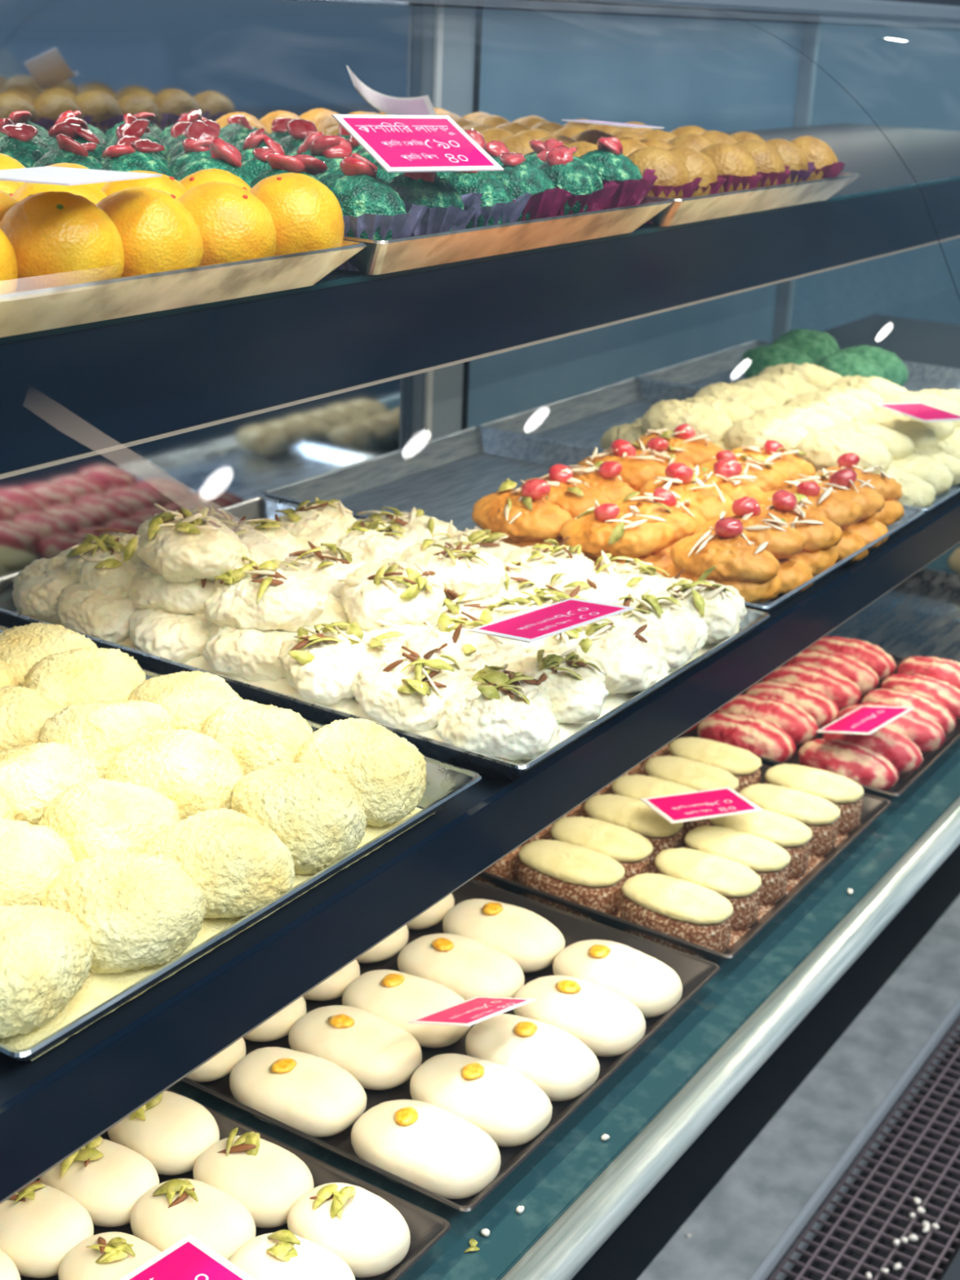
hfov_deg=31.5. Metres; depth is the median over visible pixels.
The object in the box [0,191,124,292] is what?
orange
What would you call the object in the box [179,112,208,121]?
green laddu
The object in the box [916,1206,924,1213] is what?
crumb
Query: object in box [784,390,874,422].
pastry
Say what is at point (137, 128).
green laddu
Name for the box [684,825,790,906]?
cake
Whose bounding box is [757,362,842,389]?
pastry
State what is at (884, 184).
shelf
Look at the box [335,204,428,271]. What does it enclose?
paper cup
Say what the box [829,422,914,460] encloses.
pastry
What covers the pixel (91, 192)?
orange laddu
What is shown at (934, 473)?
pastry
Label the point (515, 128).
tan laddu
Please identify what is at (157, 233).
orange
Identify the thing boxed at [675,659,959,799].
tray
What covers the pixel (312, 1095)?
oval sweet
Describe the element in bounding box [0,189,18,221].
orange laddu
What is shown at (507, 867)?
cake
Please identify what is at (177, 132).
green laddu
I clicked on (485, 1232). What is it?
crumb
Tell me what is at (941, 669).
pastry
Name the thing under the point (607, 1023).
oval sweet
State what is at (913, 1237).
crumb
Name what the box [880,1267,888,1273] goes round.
crumb
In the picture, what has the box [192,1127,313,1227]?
oval sweet
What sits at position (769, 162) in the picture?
tan laddu
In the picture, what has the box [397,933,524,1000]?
oval sweet
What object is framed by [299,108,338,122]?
tan laddu
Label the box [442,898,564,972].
oval sweet
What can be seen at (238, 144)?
green laddu
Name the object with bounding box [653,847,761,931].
cake
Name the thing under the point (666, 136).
tan laddu
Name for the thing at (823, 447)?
pastry
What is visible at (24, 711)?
ball
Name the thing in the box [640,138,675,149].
tan laddu
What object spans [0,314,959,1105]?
shelf
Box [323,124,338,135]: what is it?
tan laddu
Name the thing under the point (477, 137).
green laddu
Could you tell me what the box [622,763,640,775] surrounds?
cake
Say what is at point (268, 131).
tan laddu
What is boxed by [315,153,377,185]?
green laddu
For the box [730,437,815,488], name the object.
pastry
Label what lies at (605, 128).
tan laddu
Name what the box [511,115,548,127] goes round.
tan laddu
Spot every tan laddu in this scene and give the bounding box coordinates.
[215,111,266,131]
[259,110,302,128]
[265,125,318,133]
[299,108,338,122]
[313,115,338,133]
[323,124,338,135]
[347,111,366,114]
[361,112,380,115]
[433,107,449,113]
[435,111,461,118]
[451,117,476,128]
[462,111,490,121]
[462,123,493,132]
[473,115,509,127]
[479,127,515,142]
[495,122,531,134]
[501,134,538,155]
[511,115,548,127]
[515,128,553,139]
[530,120,564,133]
[538,134,575,145]
[552,124,590,137]
[562,118,594,127]
[564,141,597,156]
[570,129,614,144]
[586,124,621,134]
[610,129,648,140]
[617,121,653,133]
[617,137,648,155]
[626,146,702,223]
[640,128,675,142]
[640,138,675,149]
[667,133,713,151]
[668,146,726,197]
[669,125,706,136]
[698,142,764,193]
[700,130,737,144]
[730,131,764,142]
[734,139,791,188]
[764,138,816,184]
[790,135,845,181]
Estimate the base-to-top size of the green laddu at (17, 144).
0.051 m
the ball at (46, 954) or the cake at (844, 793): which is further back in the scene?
the cake at (844, 793)
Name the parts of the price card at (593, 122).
printed panel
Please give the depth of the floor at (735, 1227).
1.92 m
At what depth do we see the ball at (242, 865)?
0.71 m
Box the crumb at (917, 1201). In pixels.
[912,1197,920,1204]
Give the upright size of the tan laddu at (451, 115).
0.044 m
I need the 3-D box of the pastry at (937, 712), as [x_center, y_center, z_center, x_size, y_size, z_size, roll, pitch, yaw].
[0.383,0.066,1.524,0.087,0.036,0.046,18,25,36]
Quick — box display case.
[0,0,959,1279]
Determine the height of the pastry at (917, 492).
0.039 m
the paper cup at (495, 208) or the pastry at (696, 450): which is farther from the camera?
the pastry at (696, 450)
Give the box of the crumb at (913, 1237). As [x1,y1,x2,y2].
[908,1234,918,1241]
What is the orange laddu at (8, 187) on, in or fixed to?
on the tray at (24, 312)
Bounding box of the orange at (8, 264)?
[0,228,17,293]
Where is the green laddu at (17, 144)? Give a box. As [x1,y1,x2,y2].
[0,123,48,168]
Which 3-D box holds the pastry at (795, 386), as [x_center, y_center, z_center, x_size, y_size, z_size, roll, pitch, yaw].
[0.283,-0.233,1.607,0.079,0.038,0.047,15,24,30]
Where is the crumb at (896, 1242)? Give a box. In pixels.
[893,1239,899,1245]
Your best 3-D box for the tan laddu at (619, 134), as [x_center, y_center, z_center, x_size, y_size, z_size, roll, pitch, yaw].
[0.104,-0.348,1.241,0.059,0.044,0.060,10,22,20]
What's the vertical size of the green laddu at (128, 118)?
0.051 m
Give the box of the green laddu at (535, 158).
[524,138,563,168]
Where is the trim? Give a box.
[749,997,959,1279]
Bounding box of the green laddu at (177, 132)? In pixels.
[164,120,191,147]
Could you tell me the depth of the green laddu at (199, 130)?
0.99 m
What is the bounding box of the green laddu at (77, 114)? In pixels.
[53,110,106,138]
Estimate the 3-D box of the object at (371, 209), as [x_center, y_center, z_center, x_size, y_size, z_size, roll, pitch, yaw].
[-0.059,-0.208,0.829,0.066,0.052,0.065,-17,27,-42]
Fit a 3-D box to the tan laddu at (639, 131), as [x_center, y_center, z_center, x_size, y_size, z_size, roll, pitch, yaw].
[0.121,-0.384,1.339,0.058,0.045,0.060,-1,20,-9]
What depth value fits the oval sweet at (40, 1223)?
0.83 m
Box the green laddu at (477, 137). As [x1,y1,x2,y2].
[464,128,486,150]
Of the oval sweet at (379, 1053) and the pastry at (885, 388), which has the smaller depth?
the oval sweet at (379, 1053)
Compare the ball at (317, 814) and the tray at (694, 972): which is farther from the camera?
the tray at (694, 972)
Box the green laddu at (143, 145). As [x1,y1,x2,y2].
[100,135,168,166]
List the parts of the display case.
sliding door, shelf glass, glass pane, sliding door, moulding, canopy rail, post, glass pane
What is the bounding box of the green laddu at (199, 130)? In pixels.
[164,120,220,162]
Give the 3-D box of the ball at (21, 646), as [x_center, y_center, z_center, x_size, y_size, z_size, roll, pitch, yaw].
[-0.238,0.014,0.925,0.059,0.043,0.063,19,26,38]
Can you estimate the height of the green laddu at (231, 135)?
0.051 m
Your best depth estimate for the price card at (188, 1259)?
0.78 m
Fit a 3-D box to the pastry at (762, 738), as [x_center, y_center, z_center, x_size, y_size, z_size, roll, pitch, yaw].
[0.227,0.084,1.456,0.088,0.037,0.046,13,23,27]
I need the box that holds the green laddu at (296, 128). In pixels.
[276,119,317,155]
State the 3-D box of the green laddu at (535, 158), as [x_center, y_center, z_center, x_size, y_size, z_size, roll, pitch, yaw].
[0.037,-0.284,1.052,0.059,0.050,0.059,3,20,1]
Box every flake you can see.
[463,1245,479,1253]
[469,1238,477,1246]
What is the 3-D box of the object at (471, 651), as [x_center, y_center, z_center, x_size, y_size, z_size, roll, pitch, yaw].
[-0.010,0.009,0.970,0.072,0.046,0.066,-3,21,-14]
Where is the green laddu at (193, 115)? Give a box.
[157,109,202,141]
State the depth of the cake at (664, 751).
1.41 m
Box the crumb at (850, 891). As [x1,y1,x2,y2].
[847,888,853,894]
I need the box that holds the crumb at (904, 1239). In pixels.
[900,1236,907,1243]
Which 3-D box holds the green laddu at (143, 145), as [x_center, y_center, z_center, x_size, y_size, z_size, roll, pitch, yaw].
[-0.197,-0.262,0.971,0.058,0.047,0.058,20,27,40]
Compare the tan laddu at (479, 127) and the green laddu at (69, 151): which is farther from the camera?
the tan laddu at (479, 127)
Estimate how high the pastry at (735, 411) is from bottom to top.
0.038 m
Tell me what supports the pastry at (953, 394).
on the roll
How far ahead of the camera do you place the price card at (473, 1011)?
0.98 m
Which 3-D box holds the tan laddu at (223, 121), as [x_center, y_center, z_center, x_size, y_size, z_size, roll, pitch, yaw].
[-0.175,-0.363,1.247,0.060,0.045,0.059,1,20,-4]
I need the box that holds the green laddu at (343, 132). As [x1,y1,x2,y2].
[336,123,351,140]
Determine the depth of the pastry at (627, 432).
1.48 m
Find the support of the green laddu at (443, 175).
on the tray at (391, 255)
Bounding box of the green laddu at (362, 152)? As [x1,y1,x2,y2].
[355,148,376,163]
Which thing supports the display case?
on the floor at (735, 1227)
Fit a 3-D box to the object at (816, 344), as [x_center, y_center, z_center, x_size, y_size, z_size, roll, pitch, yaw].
[0.354,-0.312,1.864,0.084,0.058,0.069,-7,22,-23]
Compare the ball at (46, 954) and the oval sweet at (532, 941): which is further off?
the oval sweet at (532, 941)
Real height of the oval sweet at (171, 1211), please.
0.036 m
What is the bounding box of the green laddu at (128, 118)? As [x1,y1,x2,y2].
[104,113,160,142]
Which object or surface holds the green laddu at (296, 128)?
on the tray at (391, 255)
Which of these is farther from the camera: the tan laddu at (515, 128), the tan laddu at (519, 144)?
the tan laddu at (515, 128)
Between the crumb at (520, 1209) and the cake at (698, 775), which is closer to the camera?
the crumb at (520, 1209)
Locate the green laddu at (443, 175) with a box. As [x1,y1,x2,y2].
[436,171,457,178]
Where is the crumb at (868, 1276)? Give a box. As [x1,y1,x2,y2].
[866,1271,871,1279]
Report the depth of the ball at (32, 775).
0.77 m
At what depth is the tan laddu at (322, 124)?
1.24 m
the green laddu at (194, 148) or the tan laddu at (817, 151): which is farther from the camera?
the tan laddu at (817, 151)
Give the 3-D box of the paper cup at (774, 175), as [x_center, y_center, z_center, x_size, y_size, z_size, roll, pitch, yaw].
[0.187,-0.318,1.191,0.060,0.028,0.058,3,20,1]
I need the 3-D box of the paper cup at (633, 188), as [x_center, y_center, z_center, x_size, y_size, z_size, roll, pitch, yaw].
[0.076,-0.268,1.032,0.068,0.034,0.066,-4,21,-16]
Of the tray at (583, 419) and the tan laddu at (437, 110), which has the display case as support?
the tray at (583, 419)
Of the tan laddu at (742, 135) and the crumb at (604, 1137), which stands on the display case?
the crumb at (604, 1137)
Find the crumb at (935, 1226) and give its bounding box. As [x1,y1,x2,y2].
[931,1223,939,1229]
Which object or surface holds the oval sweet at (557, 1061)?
on the tray at (694, 972)
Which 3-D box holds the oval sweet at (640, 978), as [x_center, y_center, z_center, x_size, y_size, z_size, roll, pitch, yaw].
[0.088,0.215,1.092,0.088,0.032,0.058,16,24,32]
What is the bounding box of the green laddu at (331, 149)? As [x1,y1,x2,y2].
[309,134,352,176]
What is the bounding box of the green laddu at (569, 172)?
[537,145,619,216]
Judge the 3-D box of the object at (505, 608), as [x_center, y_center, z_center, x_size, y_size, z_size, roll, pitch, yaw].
[0.026,-0.004,1.020,0.064,0.039,0.067,6,20,10]
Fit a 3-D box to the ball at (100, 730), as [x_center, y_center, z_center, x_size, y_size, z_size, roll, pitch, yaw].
[-0.182,0.051,0.825,0.058,0.047,0.065,9,21,16]
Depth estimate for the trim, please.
1.80 m
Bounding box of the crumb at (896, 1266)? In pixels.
[893,1262,902,1270]
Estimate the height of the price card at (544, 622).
0.013 m
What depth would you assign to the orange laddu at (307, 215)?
0.77 m
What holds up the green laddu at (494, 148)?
on the tray at (391, 255)
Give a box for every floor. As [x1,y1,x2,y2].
[636,237,959,1279]
[941,1248,959,1279]
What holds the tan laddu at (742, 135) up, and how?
on the tray at (700, 208)
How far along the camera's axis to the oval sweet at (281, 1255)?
0.81 m
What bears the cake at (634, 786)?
on the tray at (873, 806)
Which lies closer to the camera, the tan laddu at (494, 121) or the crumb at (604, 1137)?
the crumb at (604, 1137)
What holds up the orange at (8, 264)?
on the tray at (24, 312)
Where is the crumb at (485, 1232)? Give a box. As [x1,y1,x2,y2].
[480,1228,489,1236]
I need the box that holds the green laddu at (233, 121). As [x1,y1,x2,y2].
[218,114,247,135]
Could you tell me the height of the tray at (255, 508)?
0.019 m
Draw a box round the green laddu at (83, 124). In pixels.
[48,116,107,147]
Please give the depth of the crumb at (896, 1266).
1.61 m
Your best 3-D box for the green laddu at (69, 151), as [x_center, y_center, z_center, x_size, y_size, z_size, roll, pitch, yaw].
[-0.224,-0.251,0.930,0.058,0.050,0.057,17,25,35]
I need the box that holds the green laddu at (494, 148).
[484,140,525,173]
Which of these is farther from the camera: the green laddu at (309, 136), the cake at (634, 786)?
the cake at (634, 786)
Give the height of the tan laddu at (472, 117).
0.043 m
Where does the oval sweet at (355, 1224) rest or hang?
on the tray at (426, 1228)
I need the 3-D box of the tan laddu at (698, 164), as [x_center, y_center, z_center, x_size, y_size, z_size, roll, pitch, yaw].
[0.132,-0.300,1.113,0.057,0.043,0.057,-7,22,-24]
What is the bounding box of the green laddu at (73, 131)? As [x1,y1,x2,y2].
[45,121,105,161]
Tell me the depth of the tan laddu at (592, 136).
1.18 m
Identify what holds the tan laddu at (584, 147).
on the tray at (700, 208)
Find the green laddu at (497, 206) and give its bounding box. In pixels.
[444,171,532,229]
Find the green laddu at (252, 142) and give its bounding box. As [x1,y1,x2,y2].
[240,133,284,161]
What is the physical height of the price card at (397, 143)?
0.025 m
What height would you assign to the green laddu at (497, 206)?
0.048 m
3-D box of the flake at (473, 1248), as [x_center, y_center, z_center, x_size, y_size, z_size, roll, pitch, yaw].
[-0.004,0.311,0.870,0.008,0.002,0.004,-2,21,-12]
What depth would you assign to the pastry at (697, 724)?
1.48 m
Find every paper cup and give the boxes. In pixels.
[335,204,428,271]
[403,192,483,236]
[463,192,532,229]
[512,187,571,221]
[555,181,619,216]
[602,168,657,209]
[644,177,702,223]
[695,176,726,195]
[715,173,764,193]
[754,164,791,188]
[782,162,816,184]
[813,161,845,178]
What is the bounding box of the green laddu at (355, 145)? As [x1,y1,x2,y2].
[347,135,363,153]
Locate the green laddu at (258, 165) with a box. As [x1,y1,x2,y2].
[241,146,275,178]
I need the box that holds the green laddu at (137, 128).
[104,119,170,156]
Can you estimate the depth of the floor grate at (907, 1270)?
1.73 m
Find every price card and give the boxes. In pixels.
[0,166,161,186]
[119,1234,255,1279]
[332,114,503,173]
[346,65,436,115]
[407,995,536,1026]
[468,597,634,643]
[561,119,664,128]
[640,786,763,823]
[815,705,915,734]
[874,402,959,422]
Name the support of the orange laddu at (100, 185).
on the tray at (24, 312)
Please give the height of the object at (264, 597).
0.044 m
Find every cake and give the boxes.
[472,845,521,888]
[517,839,625,922]
[520,822,554,848]
[550,816,653,895]
[554,803,582,822]
[582,782,613,815]
[583,794,684,867]
[611,774,707,846]
[620,872,733,960]
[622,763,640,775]
[640,743,669,775]
[644,755,738,825]
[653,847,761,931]
[668,737,761,793]
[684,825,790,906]
[709,808,812,879]
[739,783,840,857]
[764,764,863,835]
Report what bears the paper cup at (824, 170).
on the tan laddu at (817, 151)
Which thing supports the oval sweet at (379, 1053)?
on the tray at (694, 972)
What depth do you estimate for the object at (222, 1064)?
0.98 m
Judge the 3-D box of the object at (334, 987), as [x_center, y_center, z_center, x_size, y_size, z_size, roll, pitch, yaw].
[-0.117,0.206,1.094,0.086,0.032,0.057,13,23,28]
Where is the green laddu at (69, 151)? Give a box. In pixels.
[32,133,103,169]
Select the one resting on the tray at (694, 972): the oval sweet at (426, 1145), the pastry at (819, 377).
the oval sweet at (426, 1145)
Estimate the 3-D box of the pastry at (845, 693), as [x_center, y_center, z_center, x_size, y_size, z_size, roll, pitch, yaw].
[0.305,0.044,1.571,0.094,0.039,0.049,13,23,27]
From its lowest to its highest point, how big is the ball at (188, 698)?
0.040 m
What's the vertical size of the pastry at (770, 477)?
0.037 m
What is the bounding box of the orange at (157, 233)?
[95,187,203,277]
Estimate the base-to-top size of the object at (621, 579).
0.040 m
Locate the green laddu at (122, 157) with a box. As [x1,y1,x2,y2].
[99,145,173,177]
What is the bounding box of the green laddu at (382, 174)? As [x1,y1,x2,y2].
[373,161,404,183]
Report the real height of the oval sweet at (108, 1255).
0.036 m
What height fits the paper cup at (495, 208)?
0.031 m
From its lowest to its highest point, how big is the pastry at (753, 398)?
0.042 m
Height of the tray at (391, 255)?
0.019 m
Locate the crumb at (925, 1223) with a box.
[921,1220,930,1228]
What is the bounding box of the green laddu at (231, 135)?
[217,115,275,144]
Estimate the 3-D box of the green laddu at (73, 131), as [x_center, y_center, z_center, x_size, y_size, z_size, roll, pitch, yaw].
[-0.236,-0.277,0.997,0.060,0.051,0.058,-15,27,-39]
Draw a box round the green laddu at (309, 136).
[285,131,324,155]
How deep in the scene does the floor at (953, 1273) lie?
1.61 m
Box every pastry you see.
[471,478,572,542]
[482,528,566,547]
[518,463,611,518]
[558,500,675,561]
[568,460,639,502]
[577,438,666,492]
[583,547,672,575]
[600,423,644,448]
[608,487,706,543]
[631,417,642,425]
[631,436,695,469]
[635,423,723,466]
[639,462,736,521]
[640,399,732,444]
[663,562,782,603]
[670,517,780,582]
[681,395,755,424]
[683,721,700,733]
[692,458,764,504]
[693,382,776,411]
[693,450,790,492]
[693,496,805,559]
[697,712,795,762]
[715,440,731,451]
[715,694,818,746]
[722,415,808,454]
[728,379,795,405]
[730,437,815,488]
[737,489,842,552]
[745,373,817,395]
[745,681,839,729]
[750,404,834,432]
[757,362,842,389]
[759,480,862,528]
[763,663,861,711]
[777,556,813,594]
[780,400,853,425]
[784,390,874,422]
[786,649,878,695]
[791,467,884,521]
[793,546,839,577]
[795,427,892,474]
[798,738,898,791]
[805,636,896,679]
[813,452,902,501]
[814,384,884,413]
[822,726,923,775]
[829,375,907,399]
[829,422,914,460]
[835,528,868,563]
[838,702,945,753]
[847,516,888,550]
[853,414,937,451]
[862,688,955,735]
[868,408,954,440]
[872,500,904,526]
[876,466,935,507]
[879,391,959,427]
[880,673,959,720]
[889,452,954,496]
[897,656,959,688]
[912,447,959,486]
[913,388,959,403]
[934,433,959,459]
[946,546,959,574]
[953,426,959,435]
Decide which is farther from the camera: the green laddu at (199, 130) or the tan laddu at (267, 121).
the tan laddu at (267, 121)
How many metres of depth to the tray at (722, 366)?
1.89 m
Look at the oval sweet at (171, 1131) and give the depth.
0.91 m
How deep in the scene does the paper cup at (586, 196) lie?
0.97 m
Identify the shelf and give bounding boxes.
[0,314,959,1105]
[320,123,959,280]
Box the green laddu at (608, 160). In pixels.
[578,136,657,209]
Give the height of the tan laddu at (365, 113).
0.046 m
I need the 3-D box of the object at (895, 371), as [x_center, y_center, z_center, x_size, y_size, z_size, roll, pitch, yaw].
[0.418,-0.291,1.828,0.085,0.049,0.068,15,24,30]
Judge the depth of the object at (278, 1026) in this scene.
1.02 m
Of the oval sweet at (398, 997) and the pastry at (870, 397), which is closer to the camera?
the oval sweet at (398, 997)
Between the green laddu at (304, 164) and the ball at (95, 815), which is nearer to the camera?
the ball at (95, 815)
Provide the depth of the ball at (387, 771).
0.80 m
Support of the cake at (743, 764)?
on the tray at (873, 806)
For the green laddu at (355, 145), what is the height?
0.052 m
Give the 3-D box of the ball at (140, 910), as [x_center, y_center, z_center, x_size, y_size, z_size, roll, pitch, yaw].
[-0.143,0.109,0.688,0.061,0.041,0.062,-14,26,-38]
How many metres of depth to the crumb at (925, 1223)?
1.67 m
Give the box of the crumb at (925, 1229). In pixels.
[922,1226,929,1232]
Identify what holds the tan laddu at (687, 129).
on the tray at (700, 208)
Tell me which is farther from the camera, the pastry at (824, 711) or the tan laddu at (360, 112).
the pastry at (824, 711)
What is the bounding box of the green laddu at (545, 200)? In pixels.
[490,152,571,222]
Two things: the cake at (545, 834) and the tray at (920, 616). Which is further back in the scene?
the tray at (920, 616)
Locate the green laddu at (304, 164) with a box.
[249,153,328,187]
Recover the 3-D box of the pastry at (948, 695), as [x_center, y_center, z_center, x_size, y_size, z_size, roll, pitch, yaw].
[0.409,0.053,1.563,0.087,0.036,0.046,18,26,37]
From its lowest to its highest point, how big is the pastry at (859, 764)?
0.036 m
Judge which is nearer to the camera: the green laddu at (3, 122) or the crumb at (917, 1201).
the green laddu at (3, 122)
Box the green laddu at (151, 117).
[105,111,162,137]
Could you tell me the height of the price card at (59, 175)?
0.002 m
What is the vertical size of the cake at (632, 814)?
0.038 m
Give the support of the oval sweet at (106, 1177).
on the tray at (426, 1228)
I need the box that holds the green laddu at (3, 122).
[0,118,48,147]
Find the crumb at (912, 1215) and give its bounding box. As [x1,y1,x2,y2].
[909,1212,915,1218]
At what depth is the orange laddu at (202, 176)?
0.80 m
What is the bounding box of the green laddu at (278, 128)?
[269,117,293,142]
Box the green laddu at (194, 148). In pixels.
[166,137,213,176]
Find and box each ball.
[0,622,97,687]
[0,659,19,688]
[0,685,61,752]
[0,742,99,825]
[0,789,14,820]
[0,817,75,906]
[0,904,93,1038]
[22,647,146,710]
[36,699,173,778]
[38,777,181,862]
[40,852,207,973]
[104,728,244,820]
[128,670,242,733]
[139,808,294,918]
[200,698,312,776]
[231,762,366,875]
[294,717,426,826]
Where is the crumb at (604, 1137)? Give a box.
[600,1133,609,1140]
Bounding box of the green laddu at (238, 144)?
[231,128,266,151]
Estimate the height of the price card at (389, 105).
0.037 m
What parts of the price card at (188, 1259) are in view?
printed panel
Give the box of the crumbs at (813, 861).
[515,815,860,950]
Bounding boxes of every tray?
[0,240,366,337]
[0,497,769,781]
[0,625,481,1061]
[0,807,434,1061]
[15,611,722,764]
[19,1088,451,1279]
[178,879,720,1212]
[262,426,924,613]
[334,197,672,275]
[477,739,891,962]
[478,377,959,524]
[636,340,959,391]
[643,172,859,226]
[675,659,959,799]
[824,568,959,662]
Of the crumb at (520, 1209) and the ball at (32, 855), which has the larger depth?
the crumb at (520, 1209)
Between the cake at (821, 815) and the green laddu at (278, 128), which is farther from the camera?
the cake at (821, 815)
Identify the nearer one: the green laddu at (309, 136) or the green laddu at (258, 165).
the green laddu at (258, 165)
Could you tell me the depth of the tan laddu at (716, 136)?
1.24 m
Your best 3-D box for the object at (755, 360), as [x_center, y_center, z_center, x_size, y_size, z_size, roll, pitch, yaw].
[0.319,-0.290,1.814,0.085,0.049,0.068,15,24,30]
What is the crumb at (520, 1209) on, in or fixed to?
on the display case
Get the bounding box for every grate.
[768,1018,959,1279]
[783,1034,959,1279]
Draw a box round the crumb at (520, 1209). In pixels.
[515,1205,524,1213]
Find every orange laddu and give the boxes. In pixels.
[0,153,26,186]
[0,180,21,195]
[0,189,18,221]
[9,182,106,204]
[22,162,106,189]
[100,170,186,199]
[177,168,251,191]
[177,181,276,266]
[248,172,344,255]
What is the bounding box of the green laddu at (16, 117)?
[8,111,52,143]

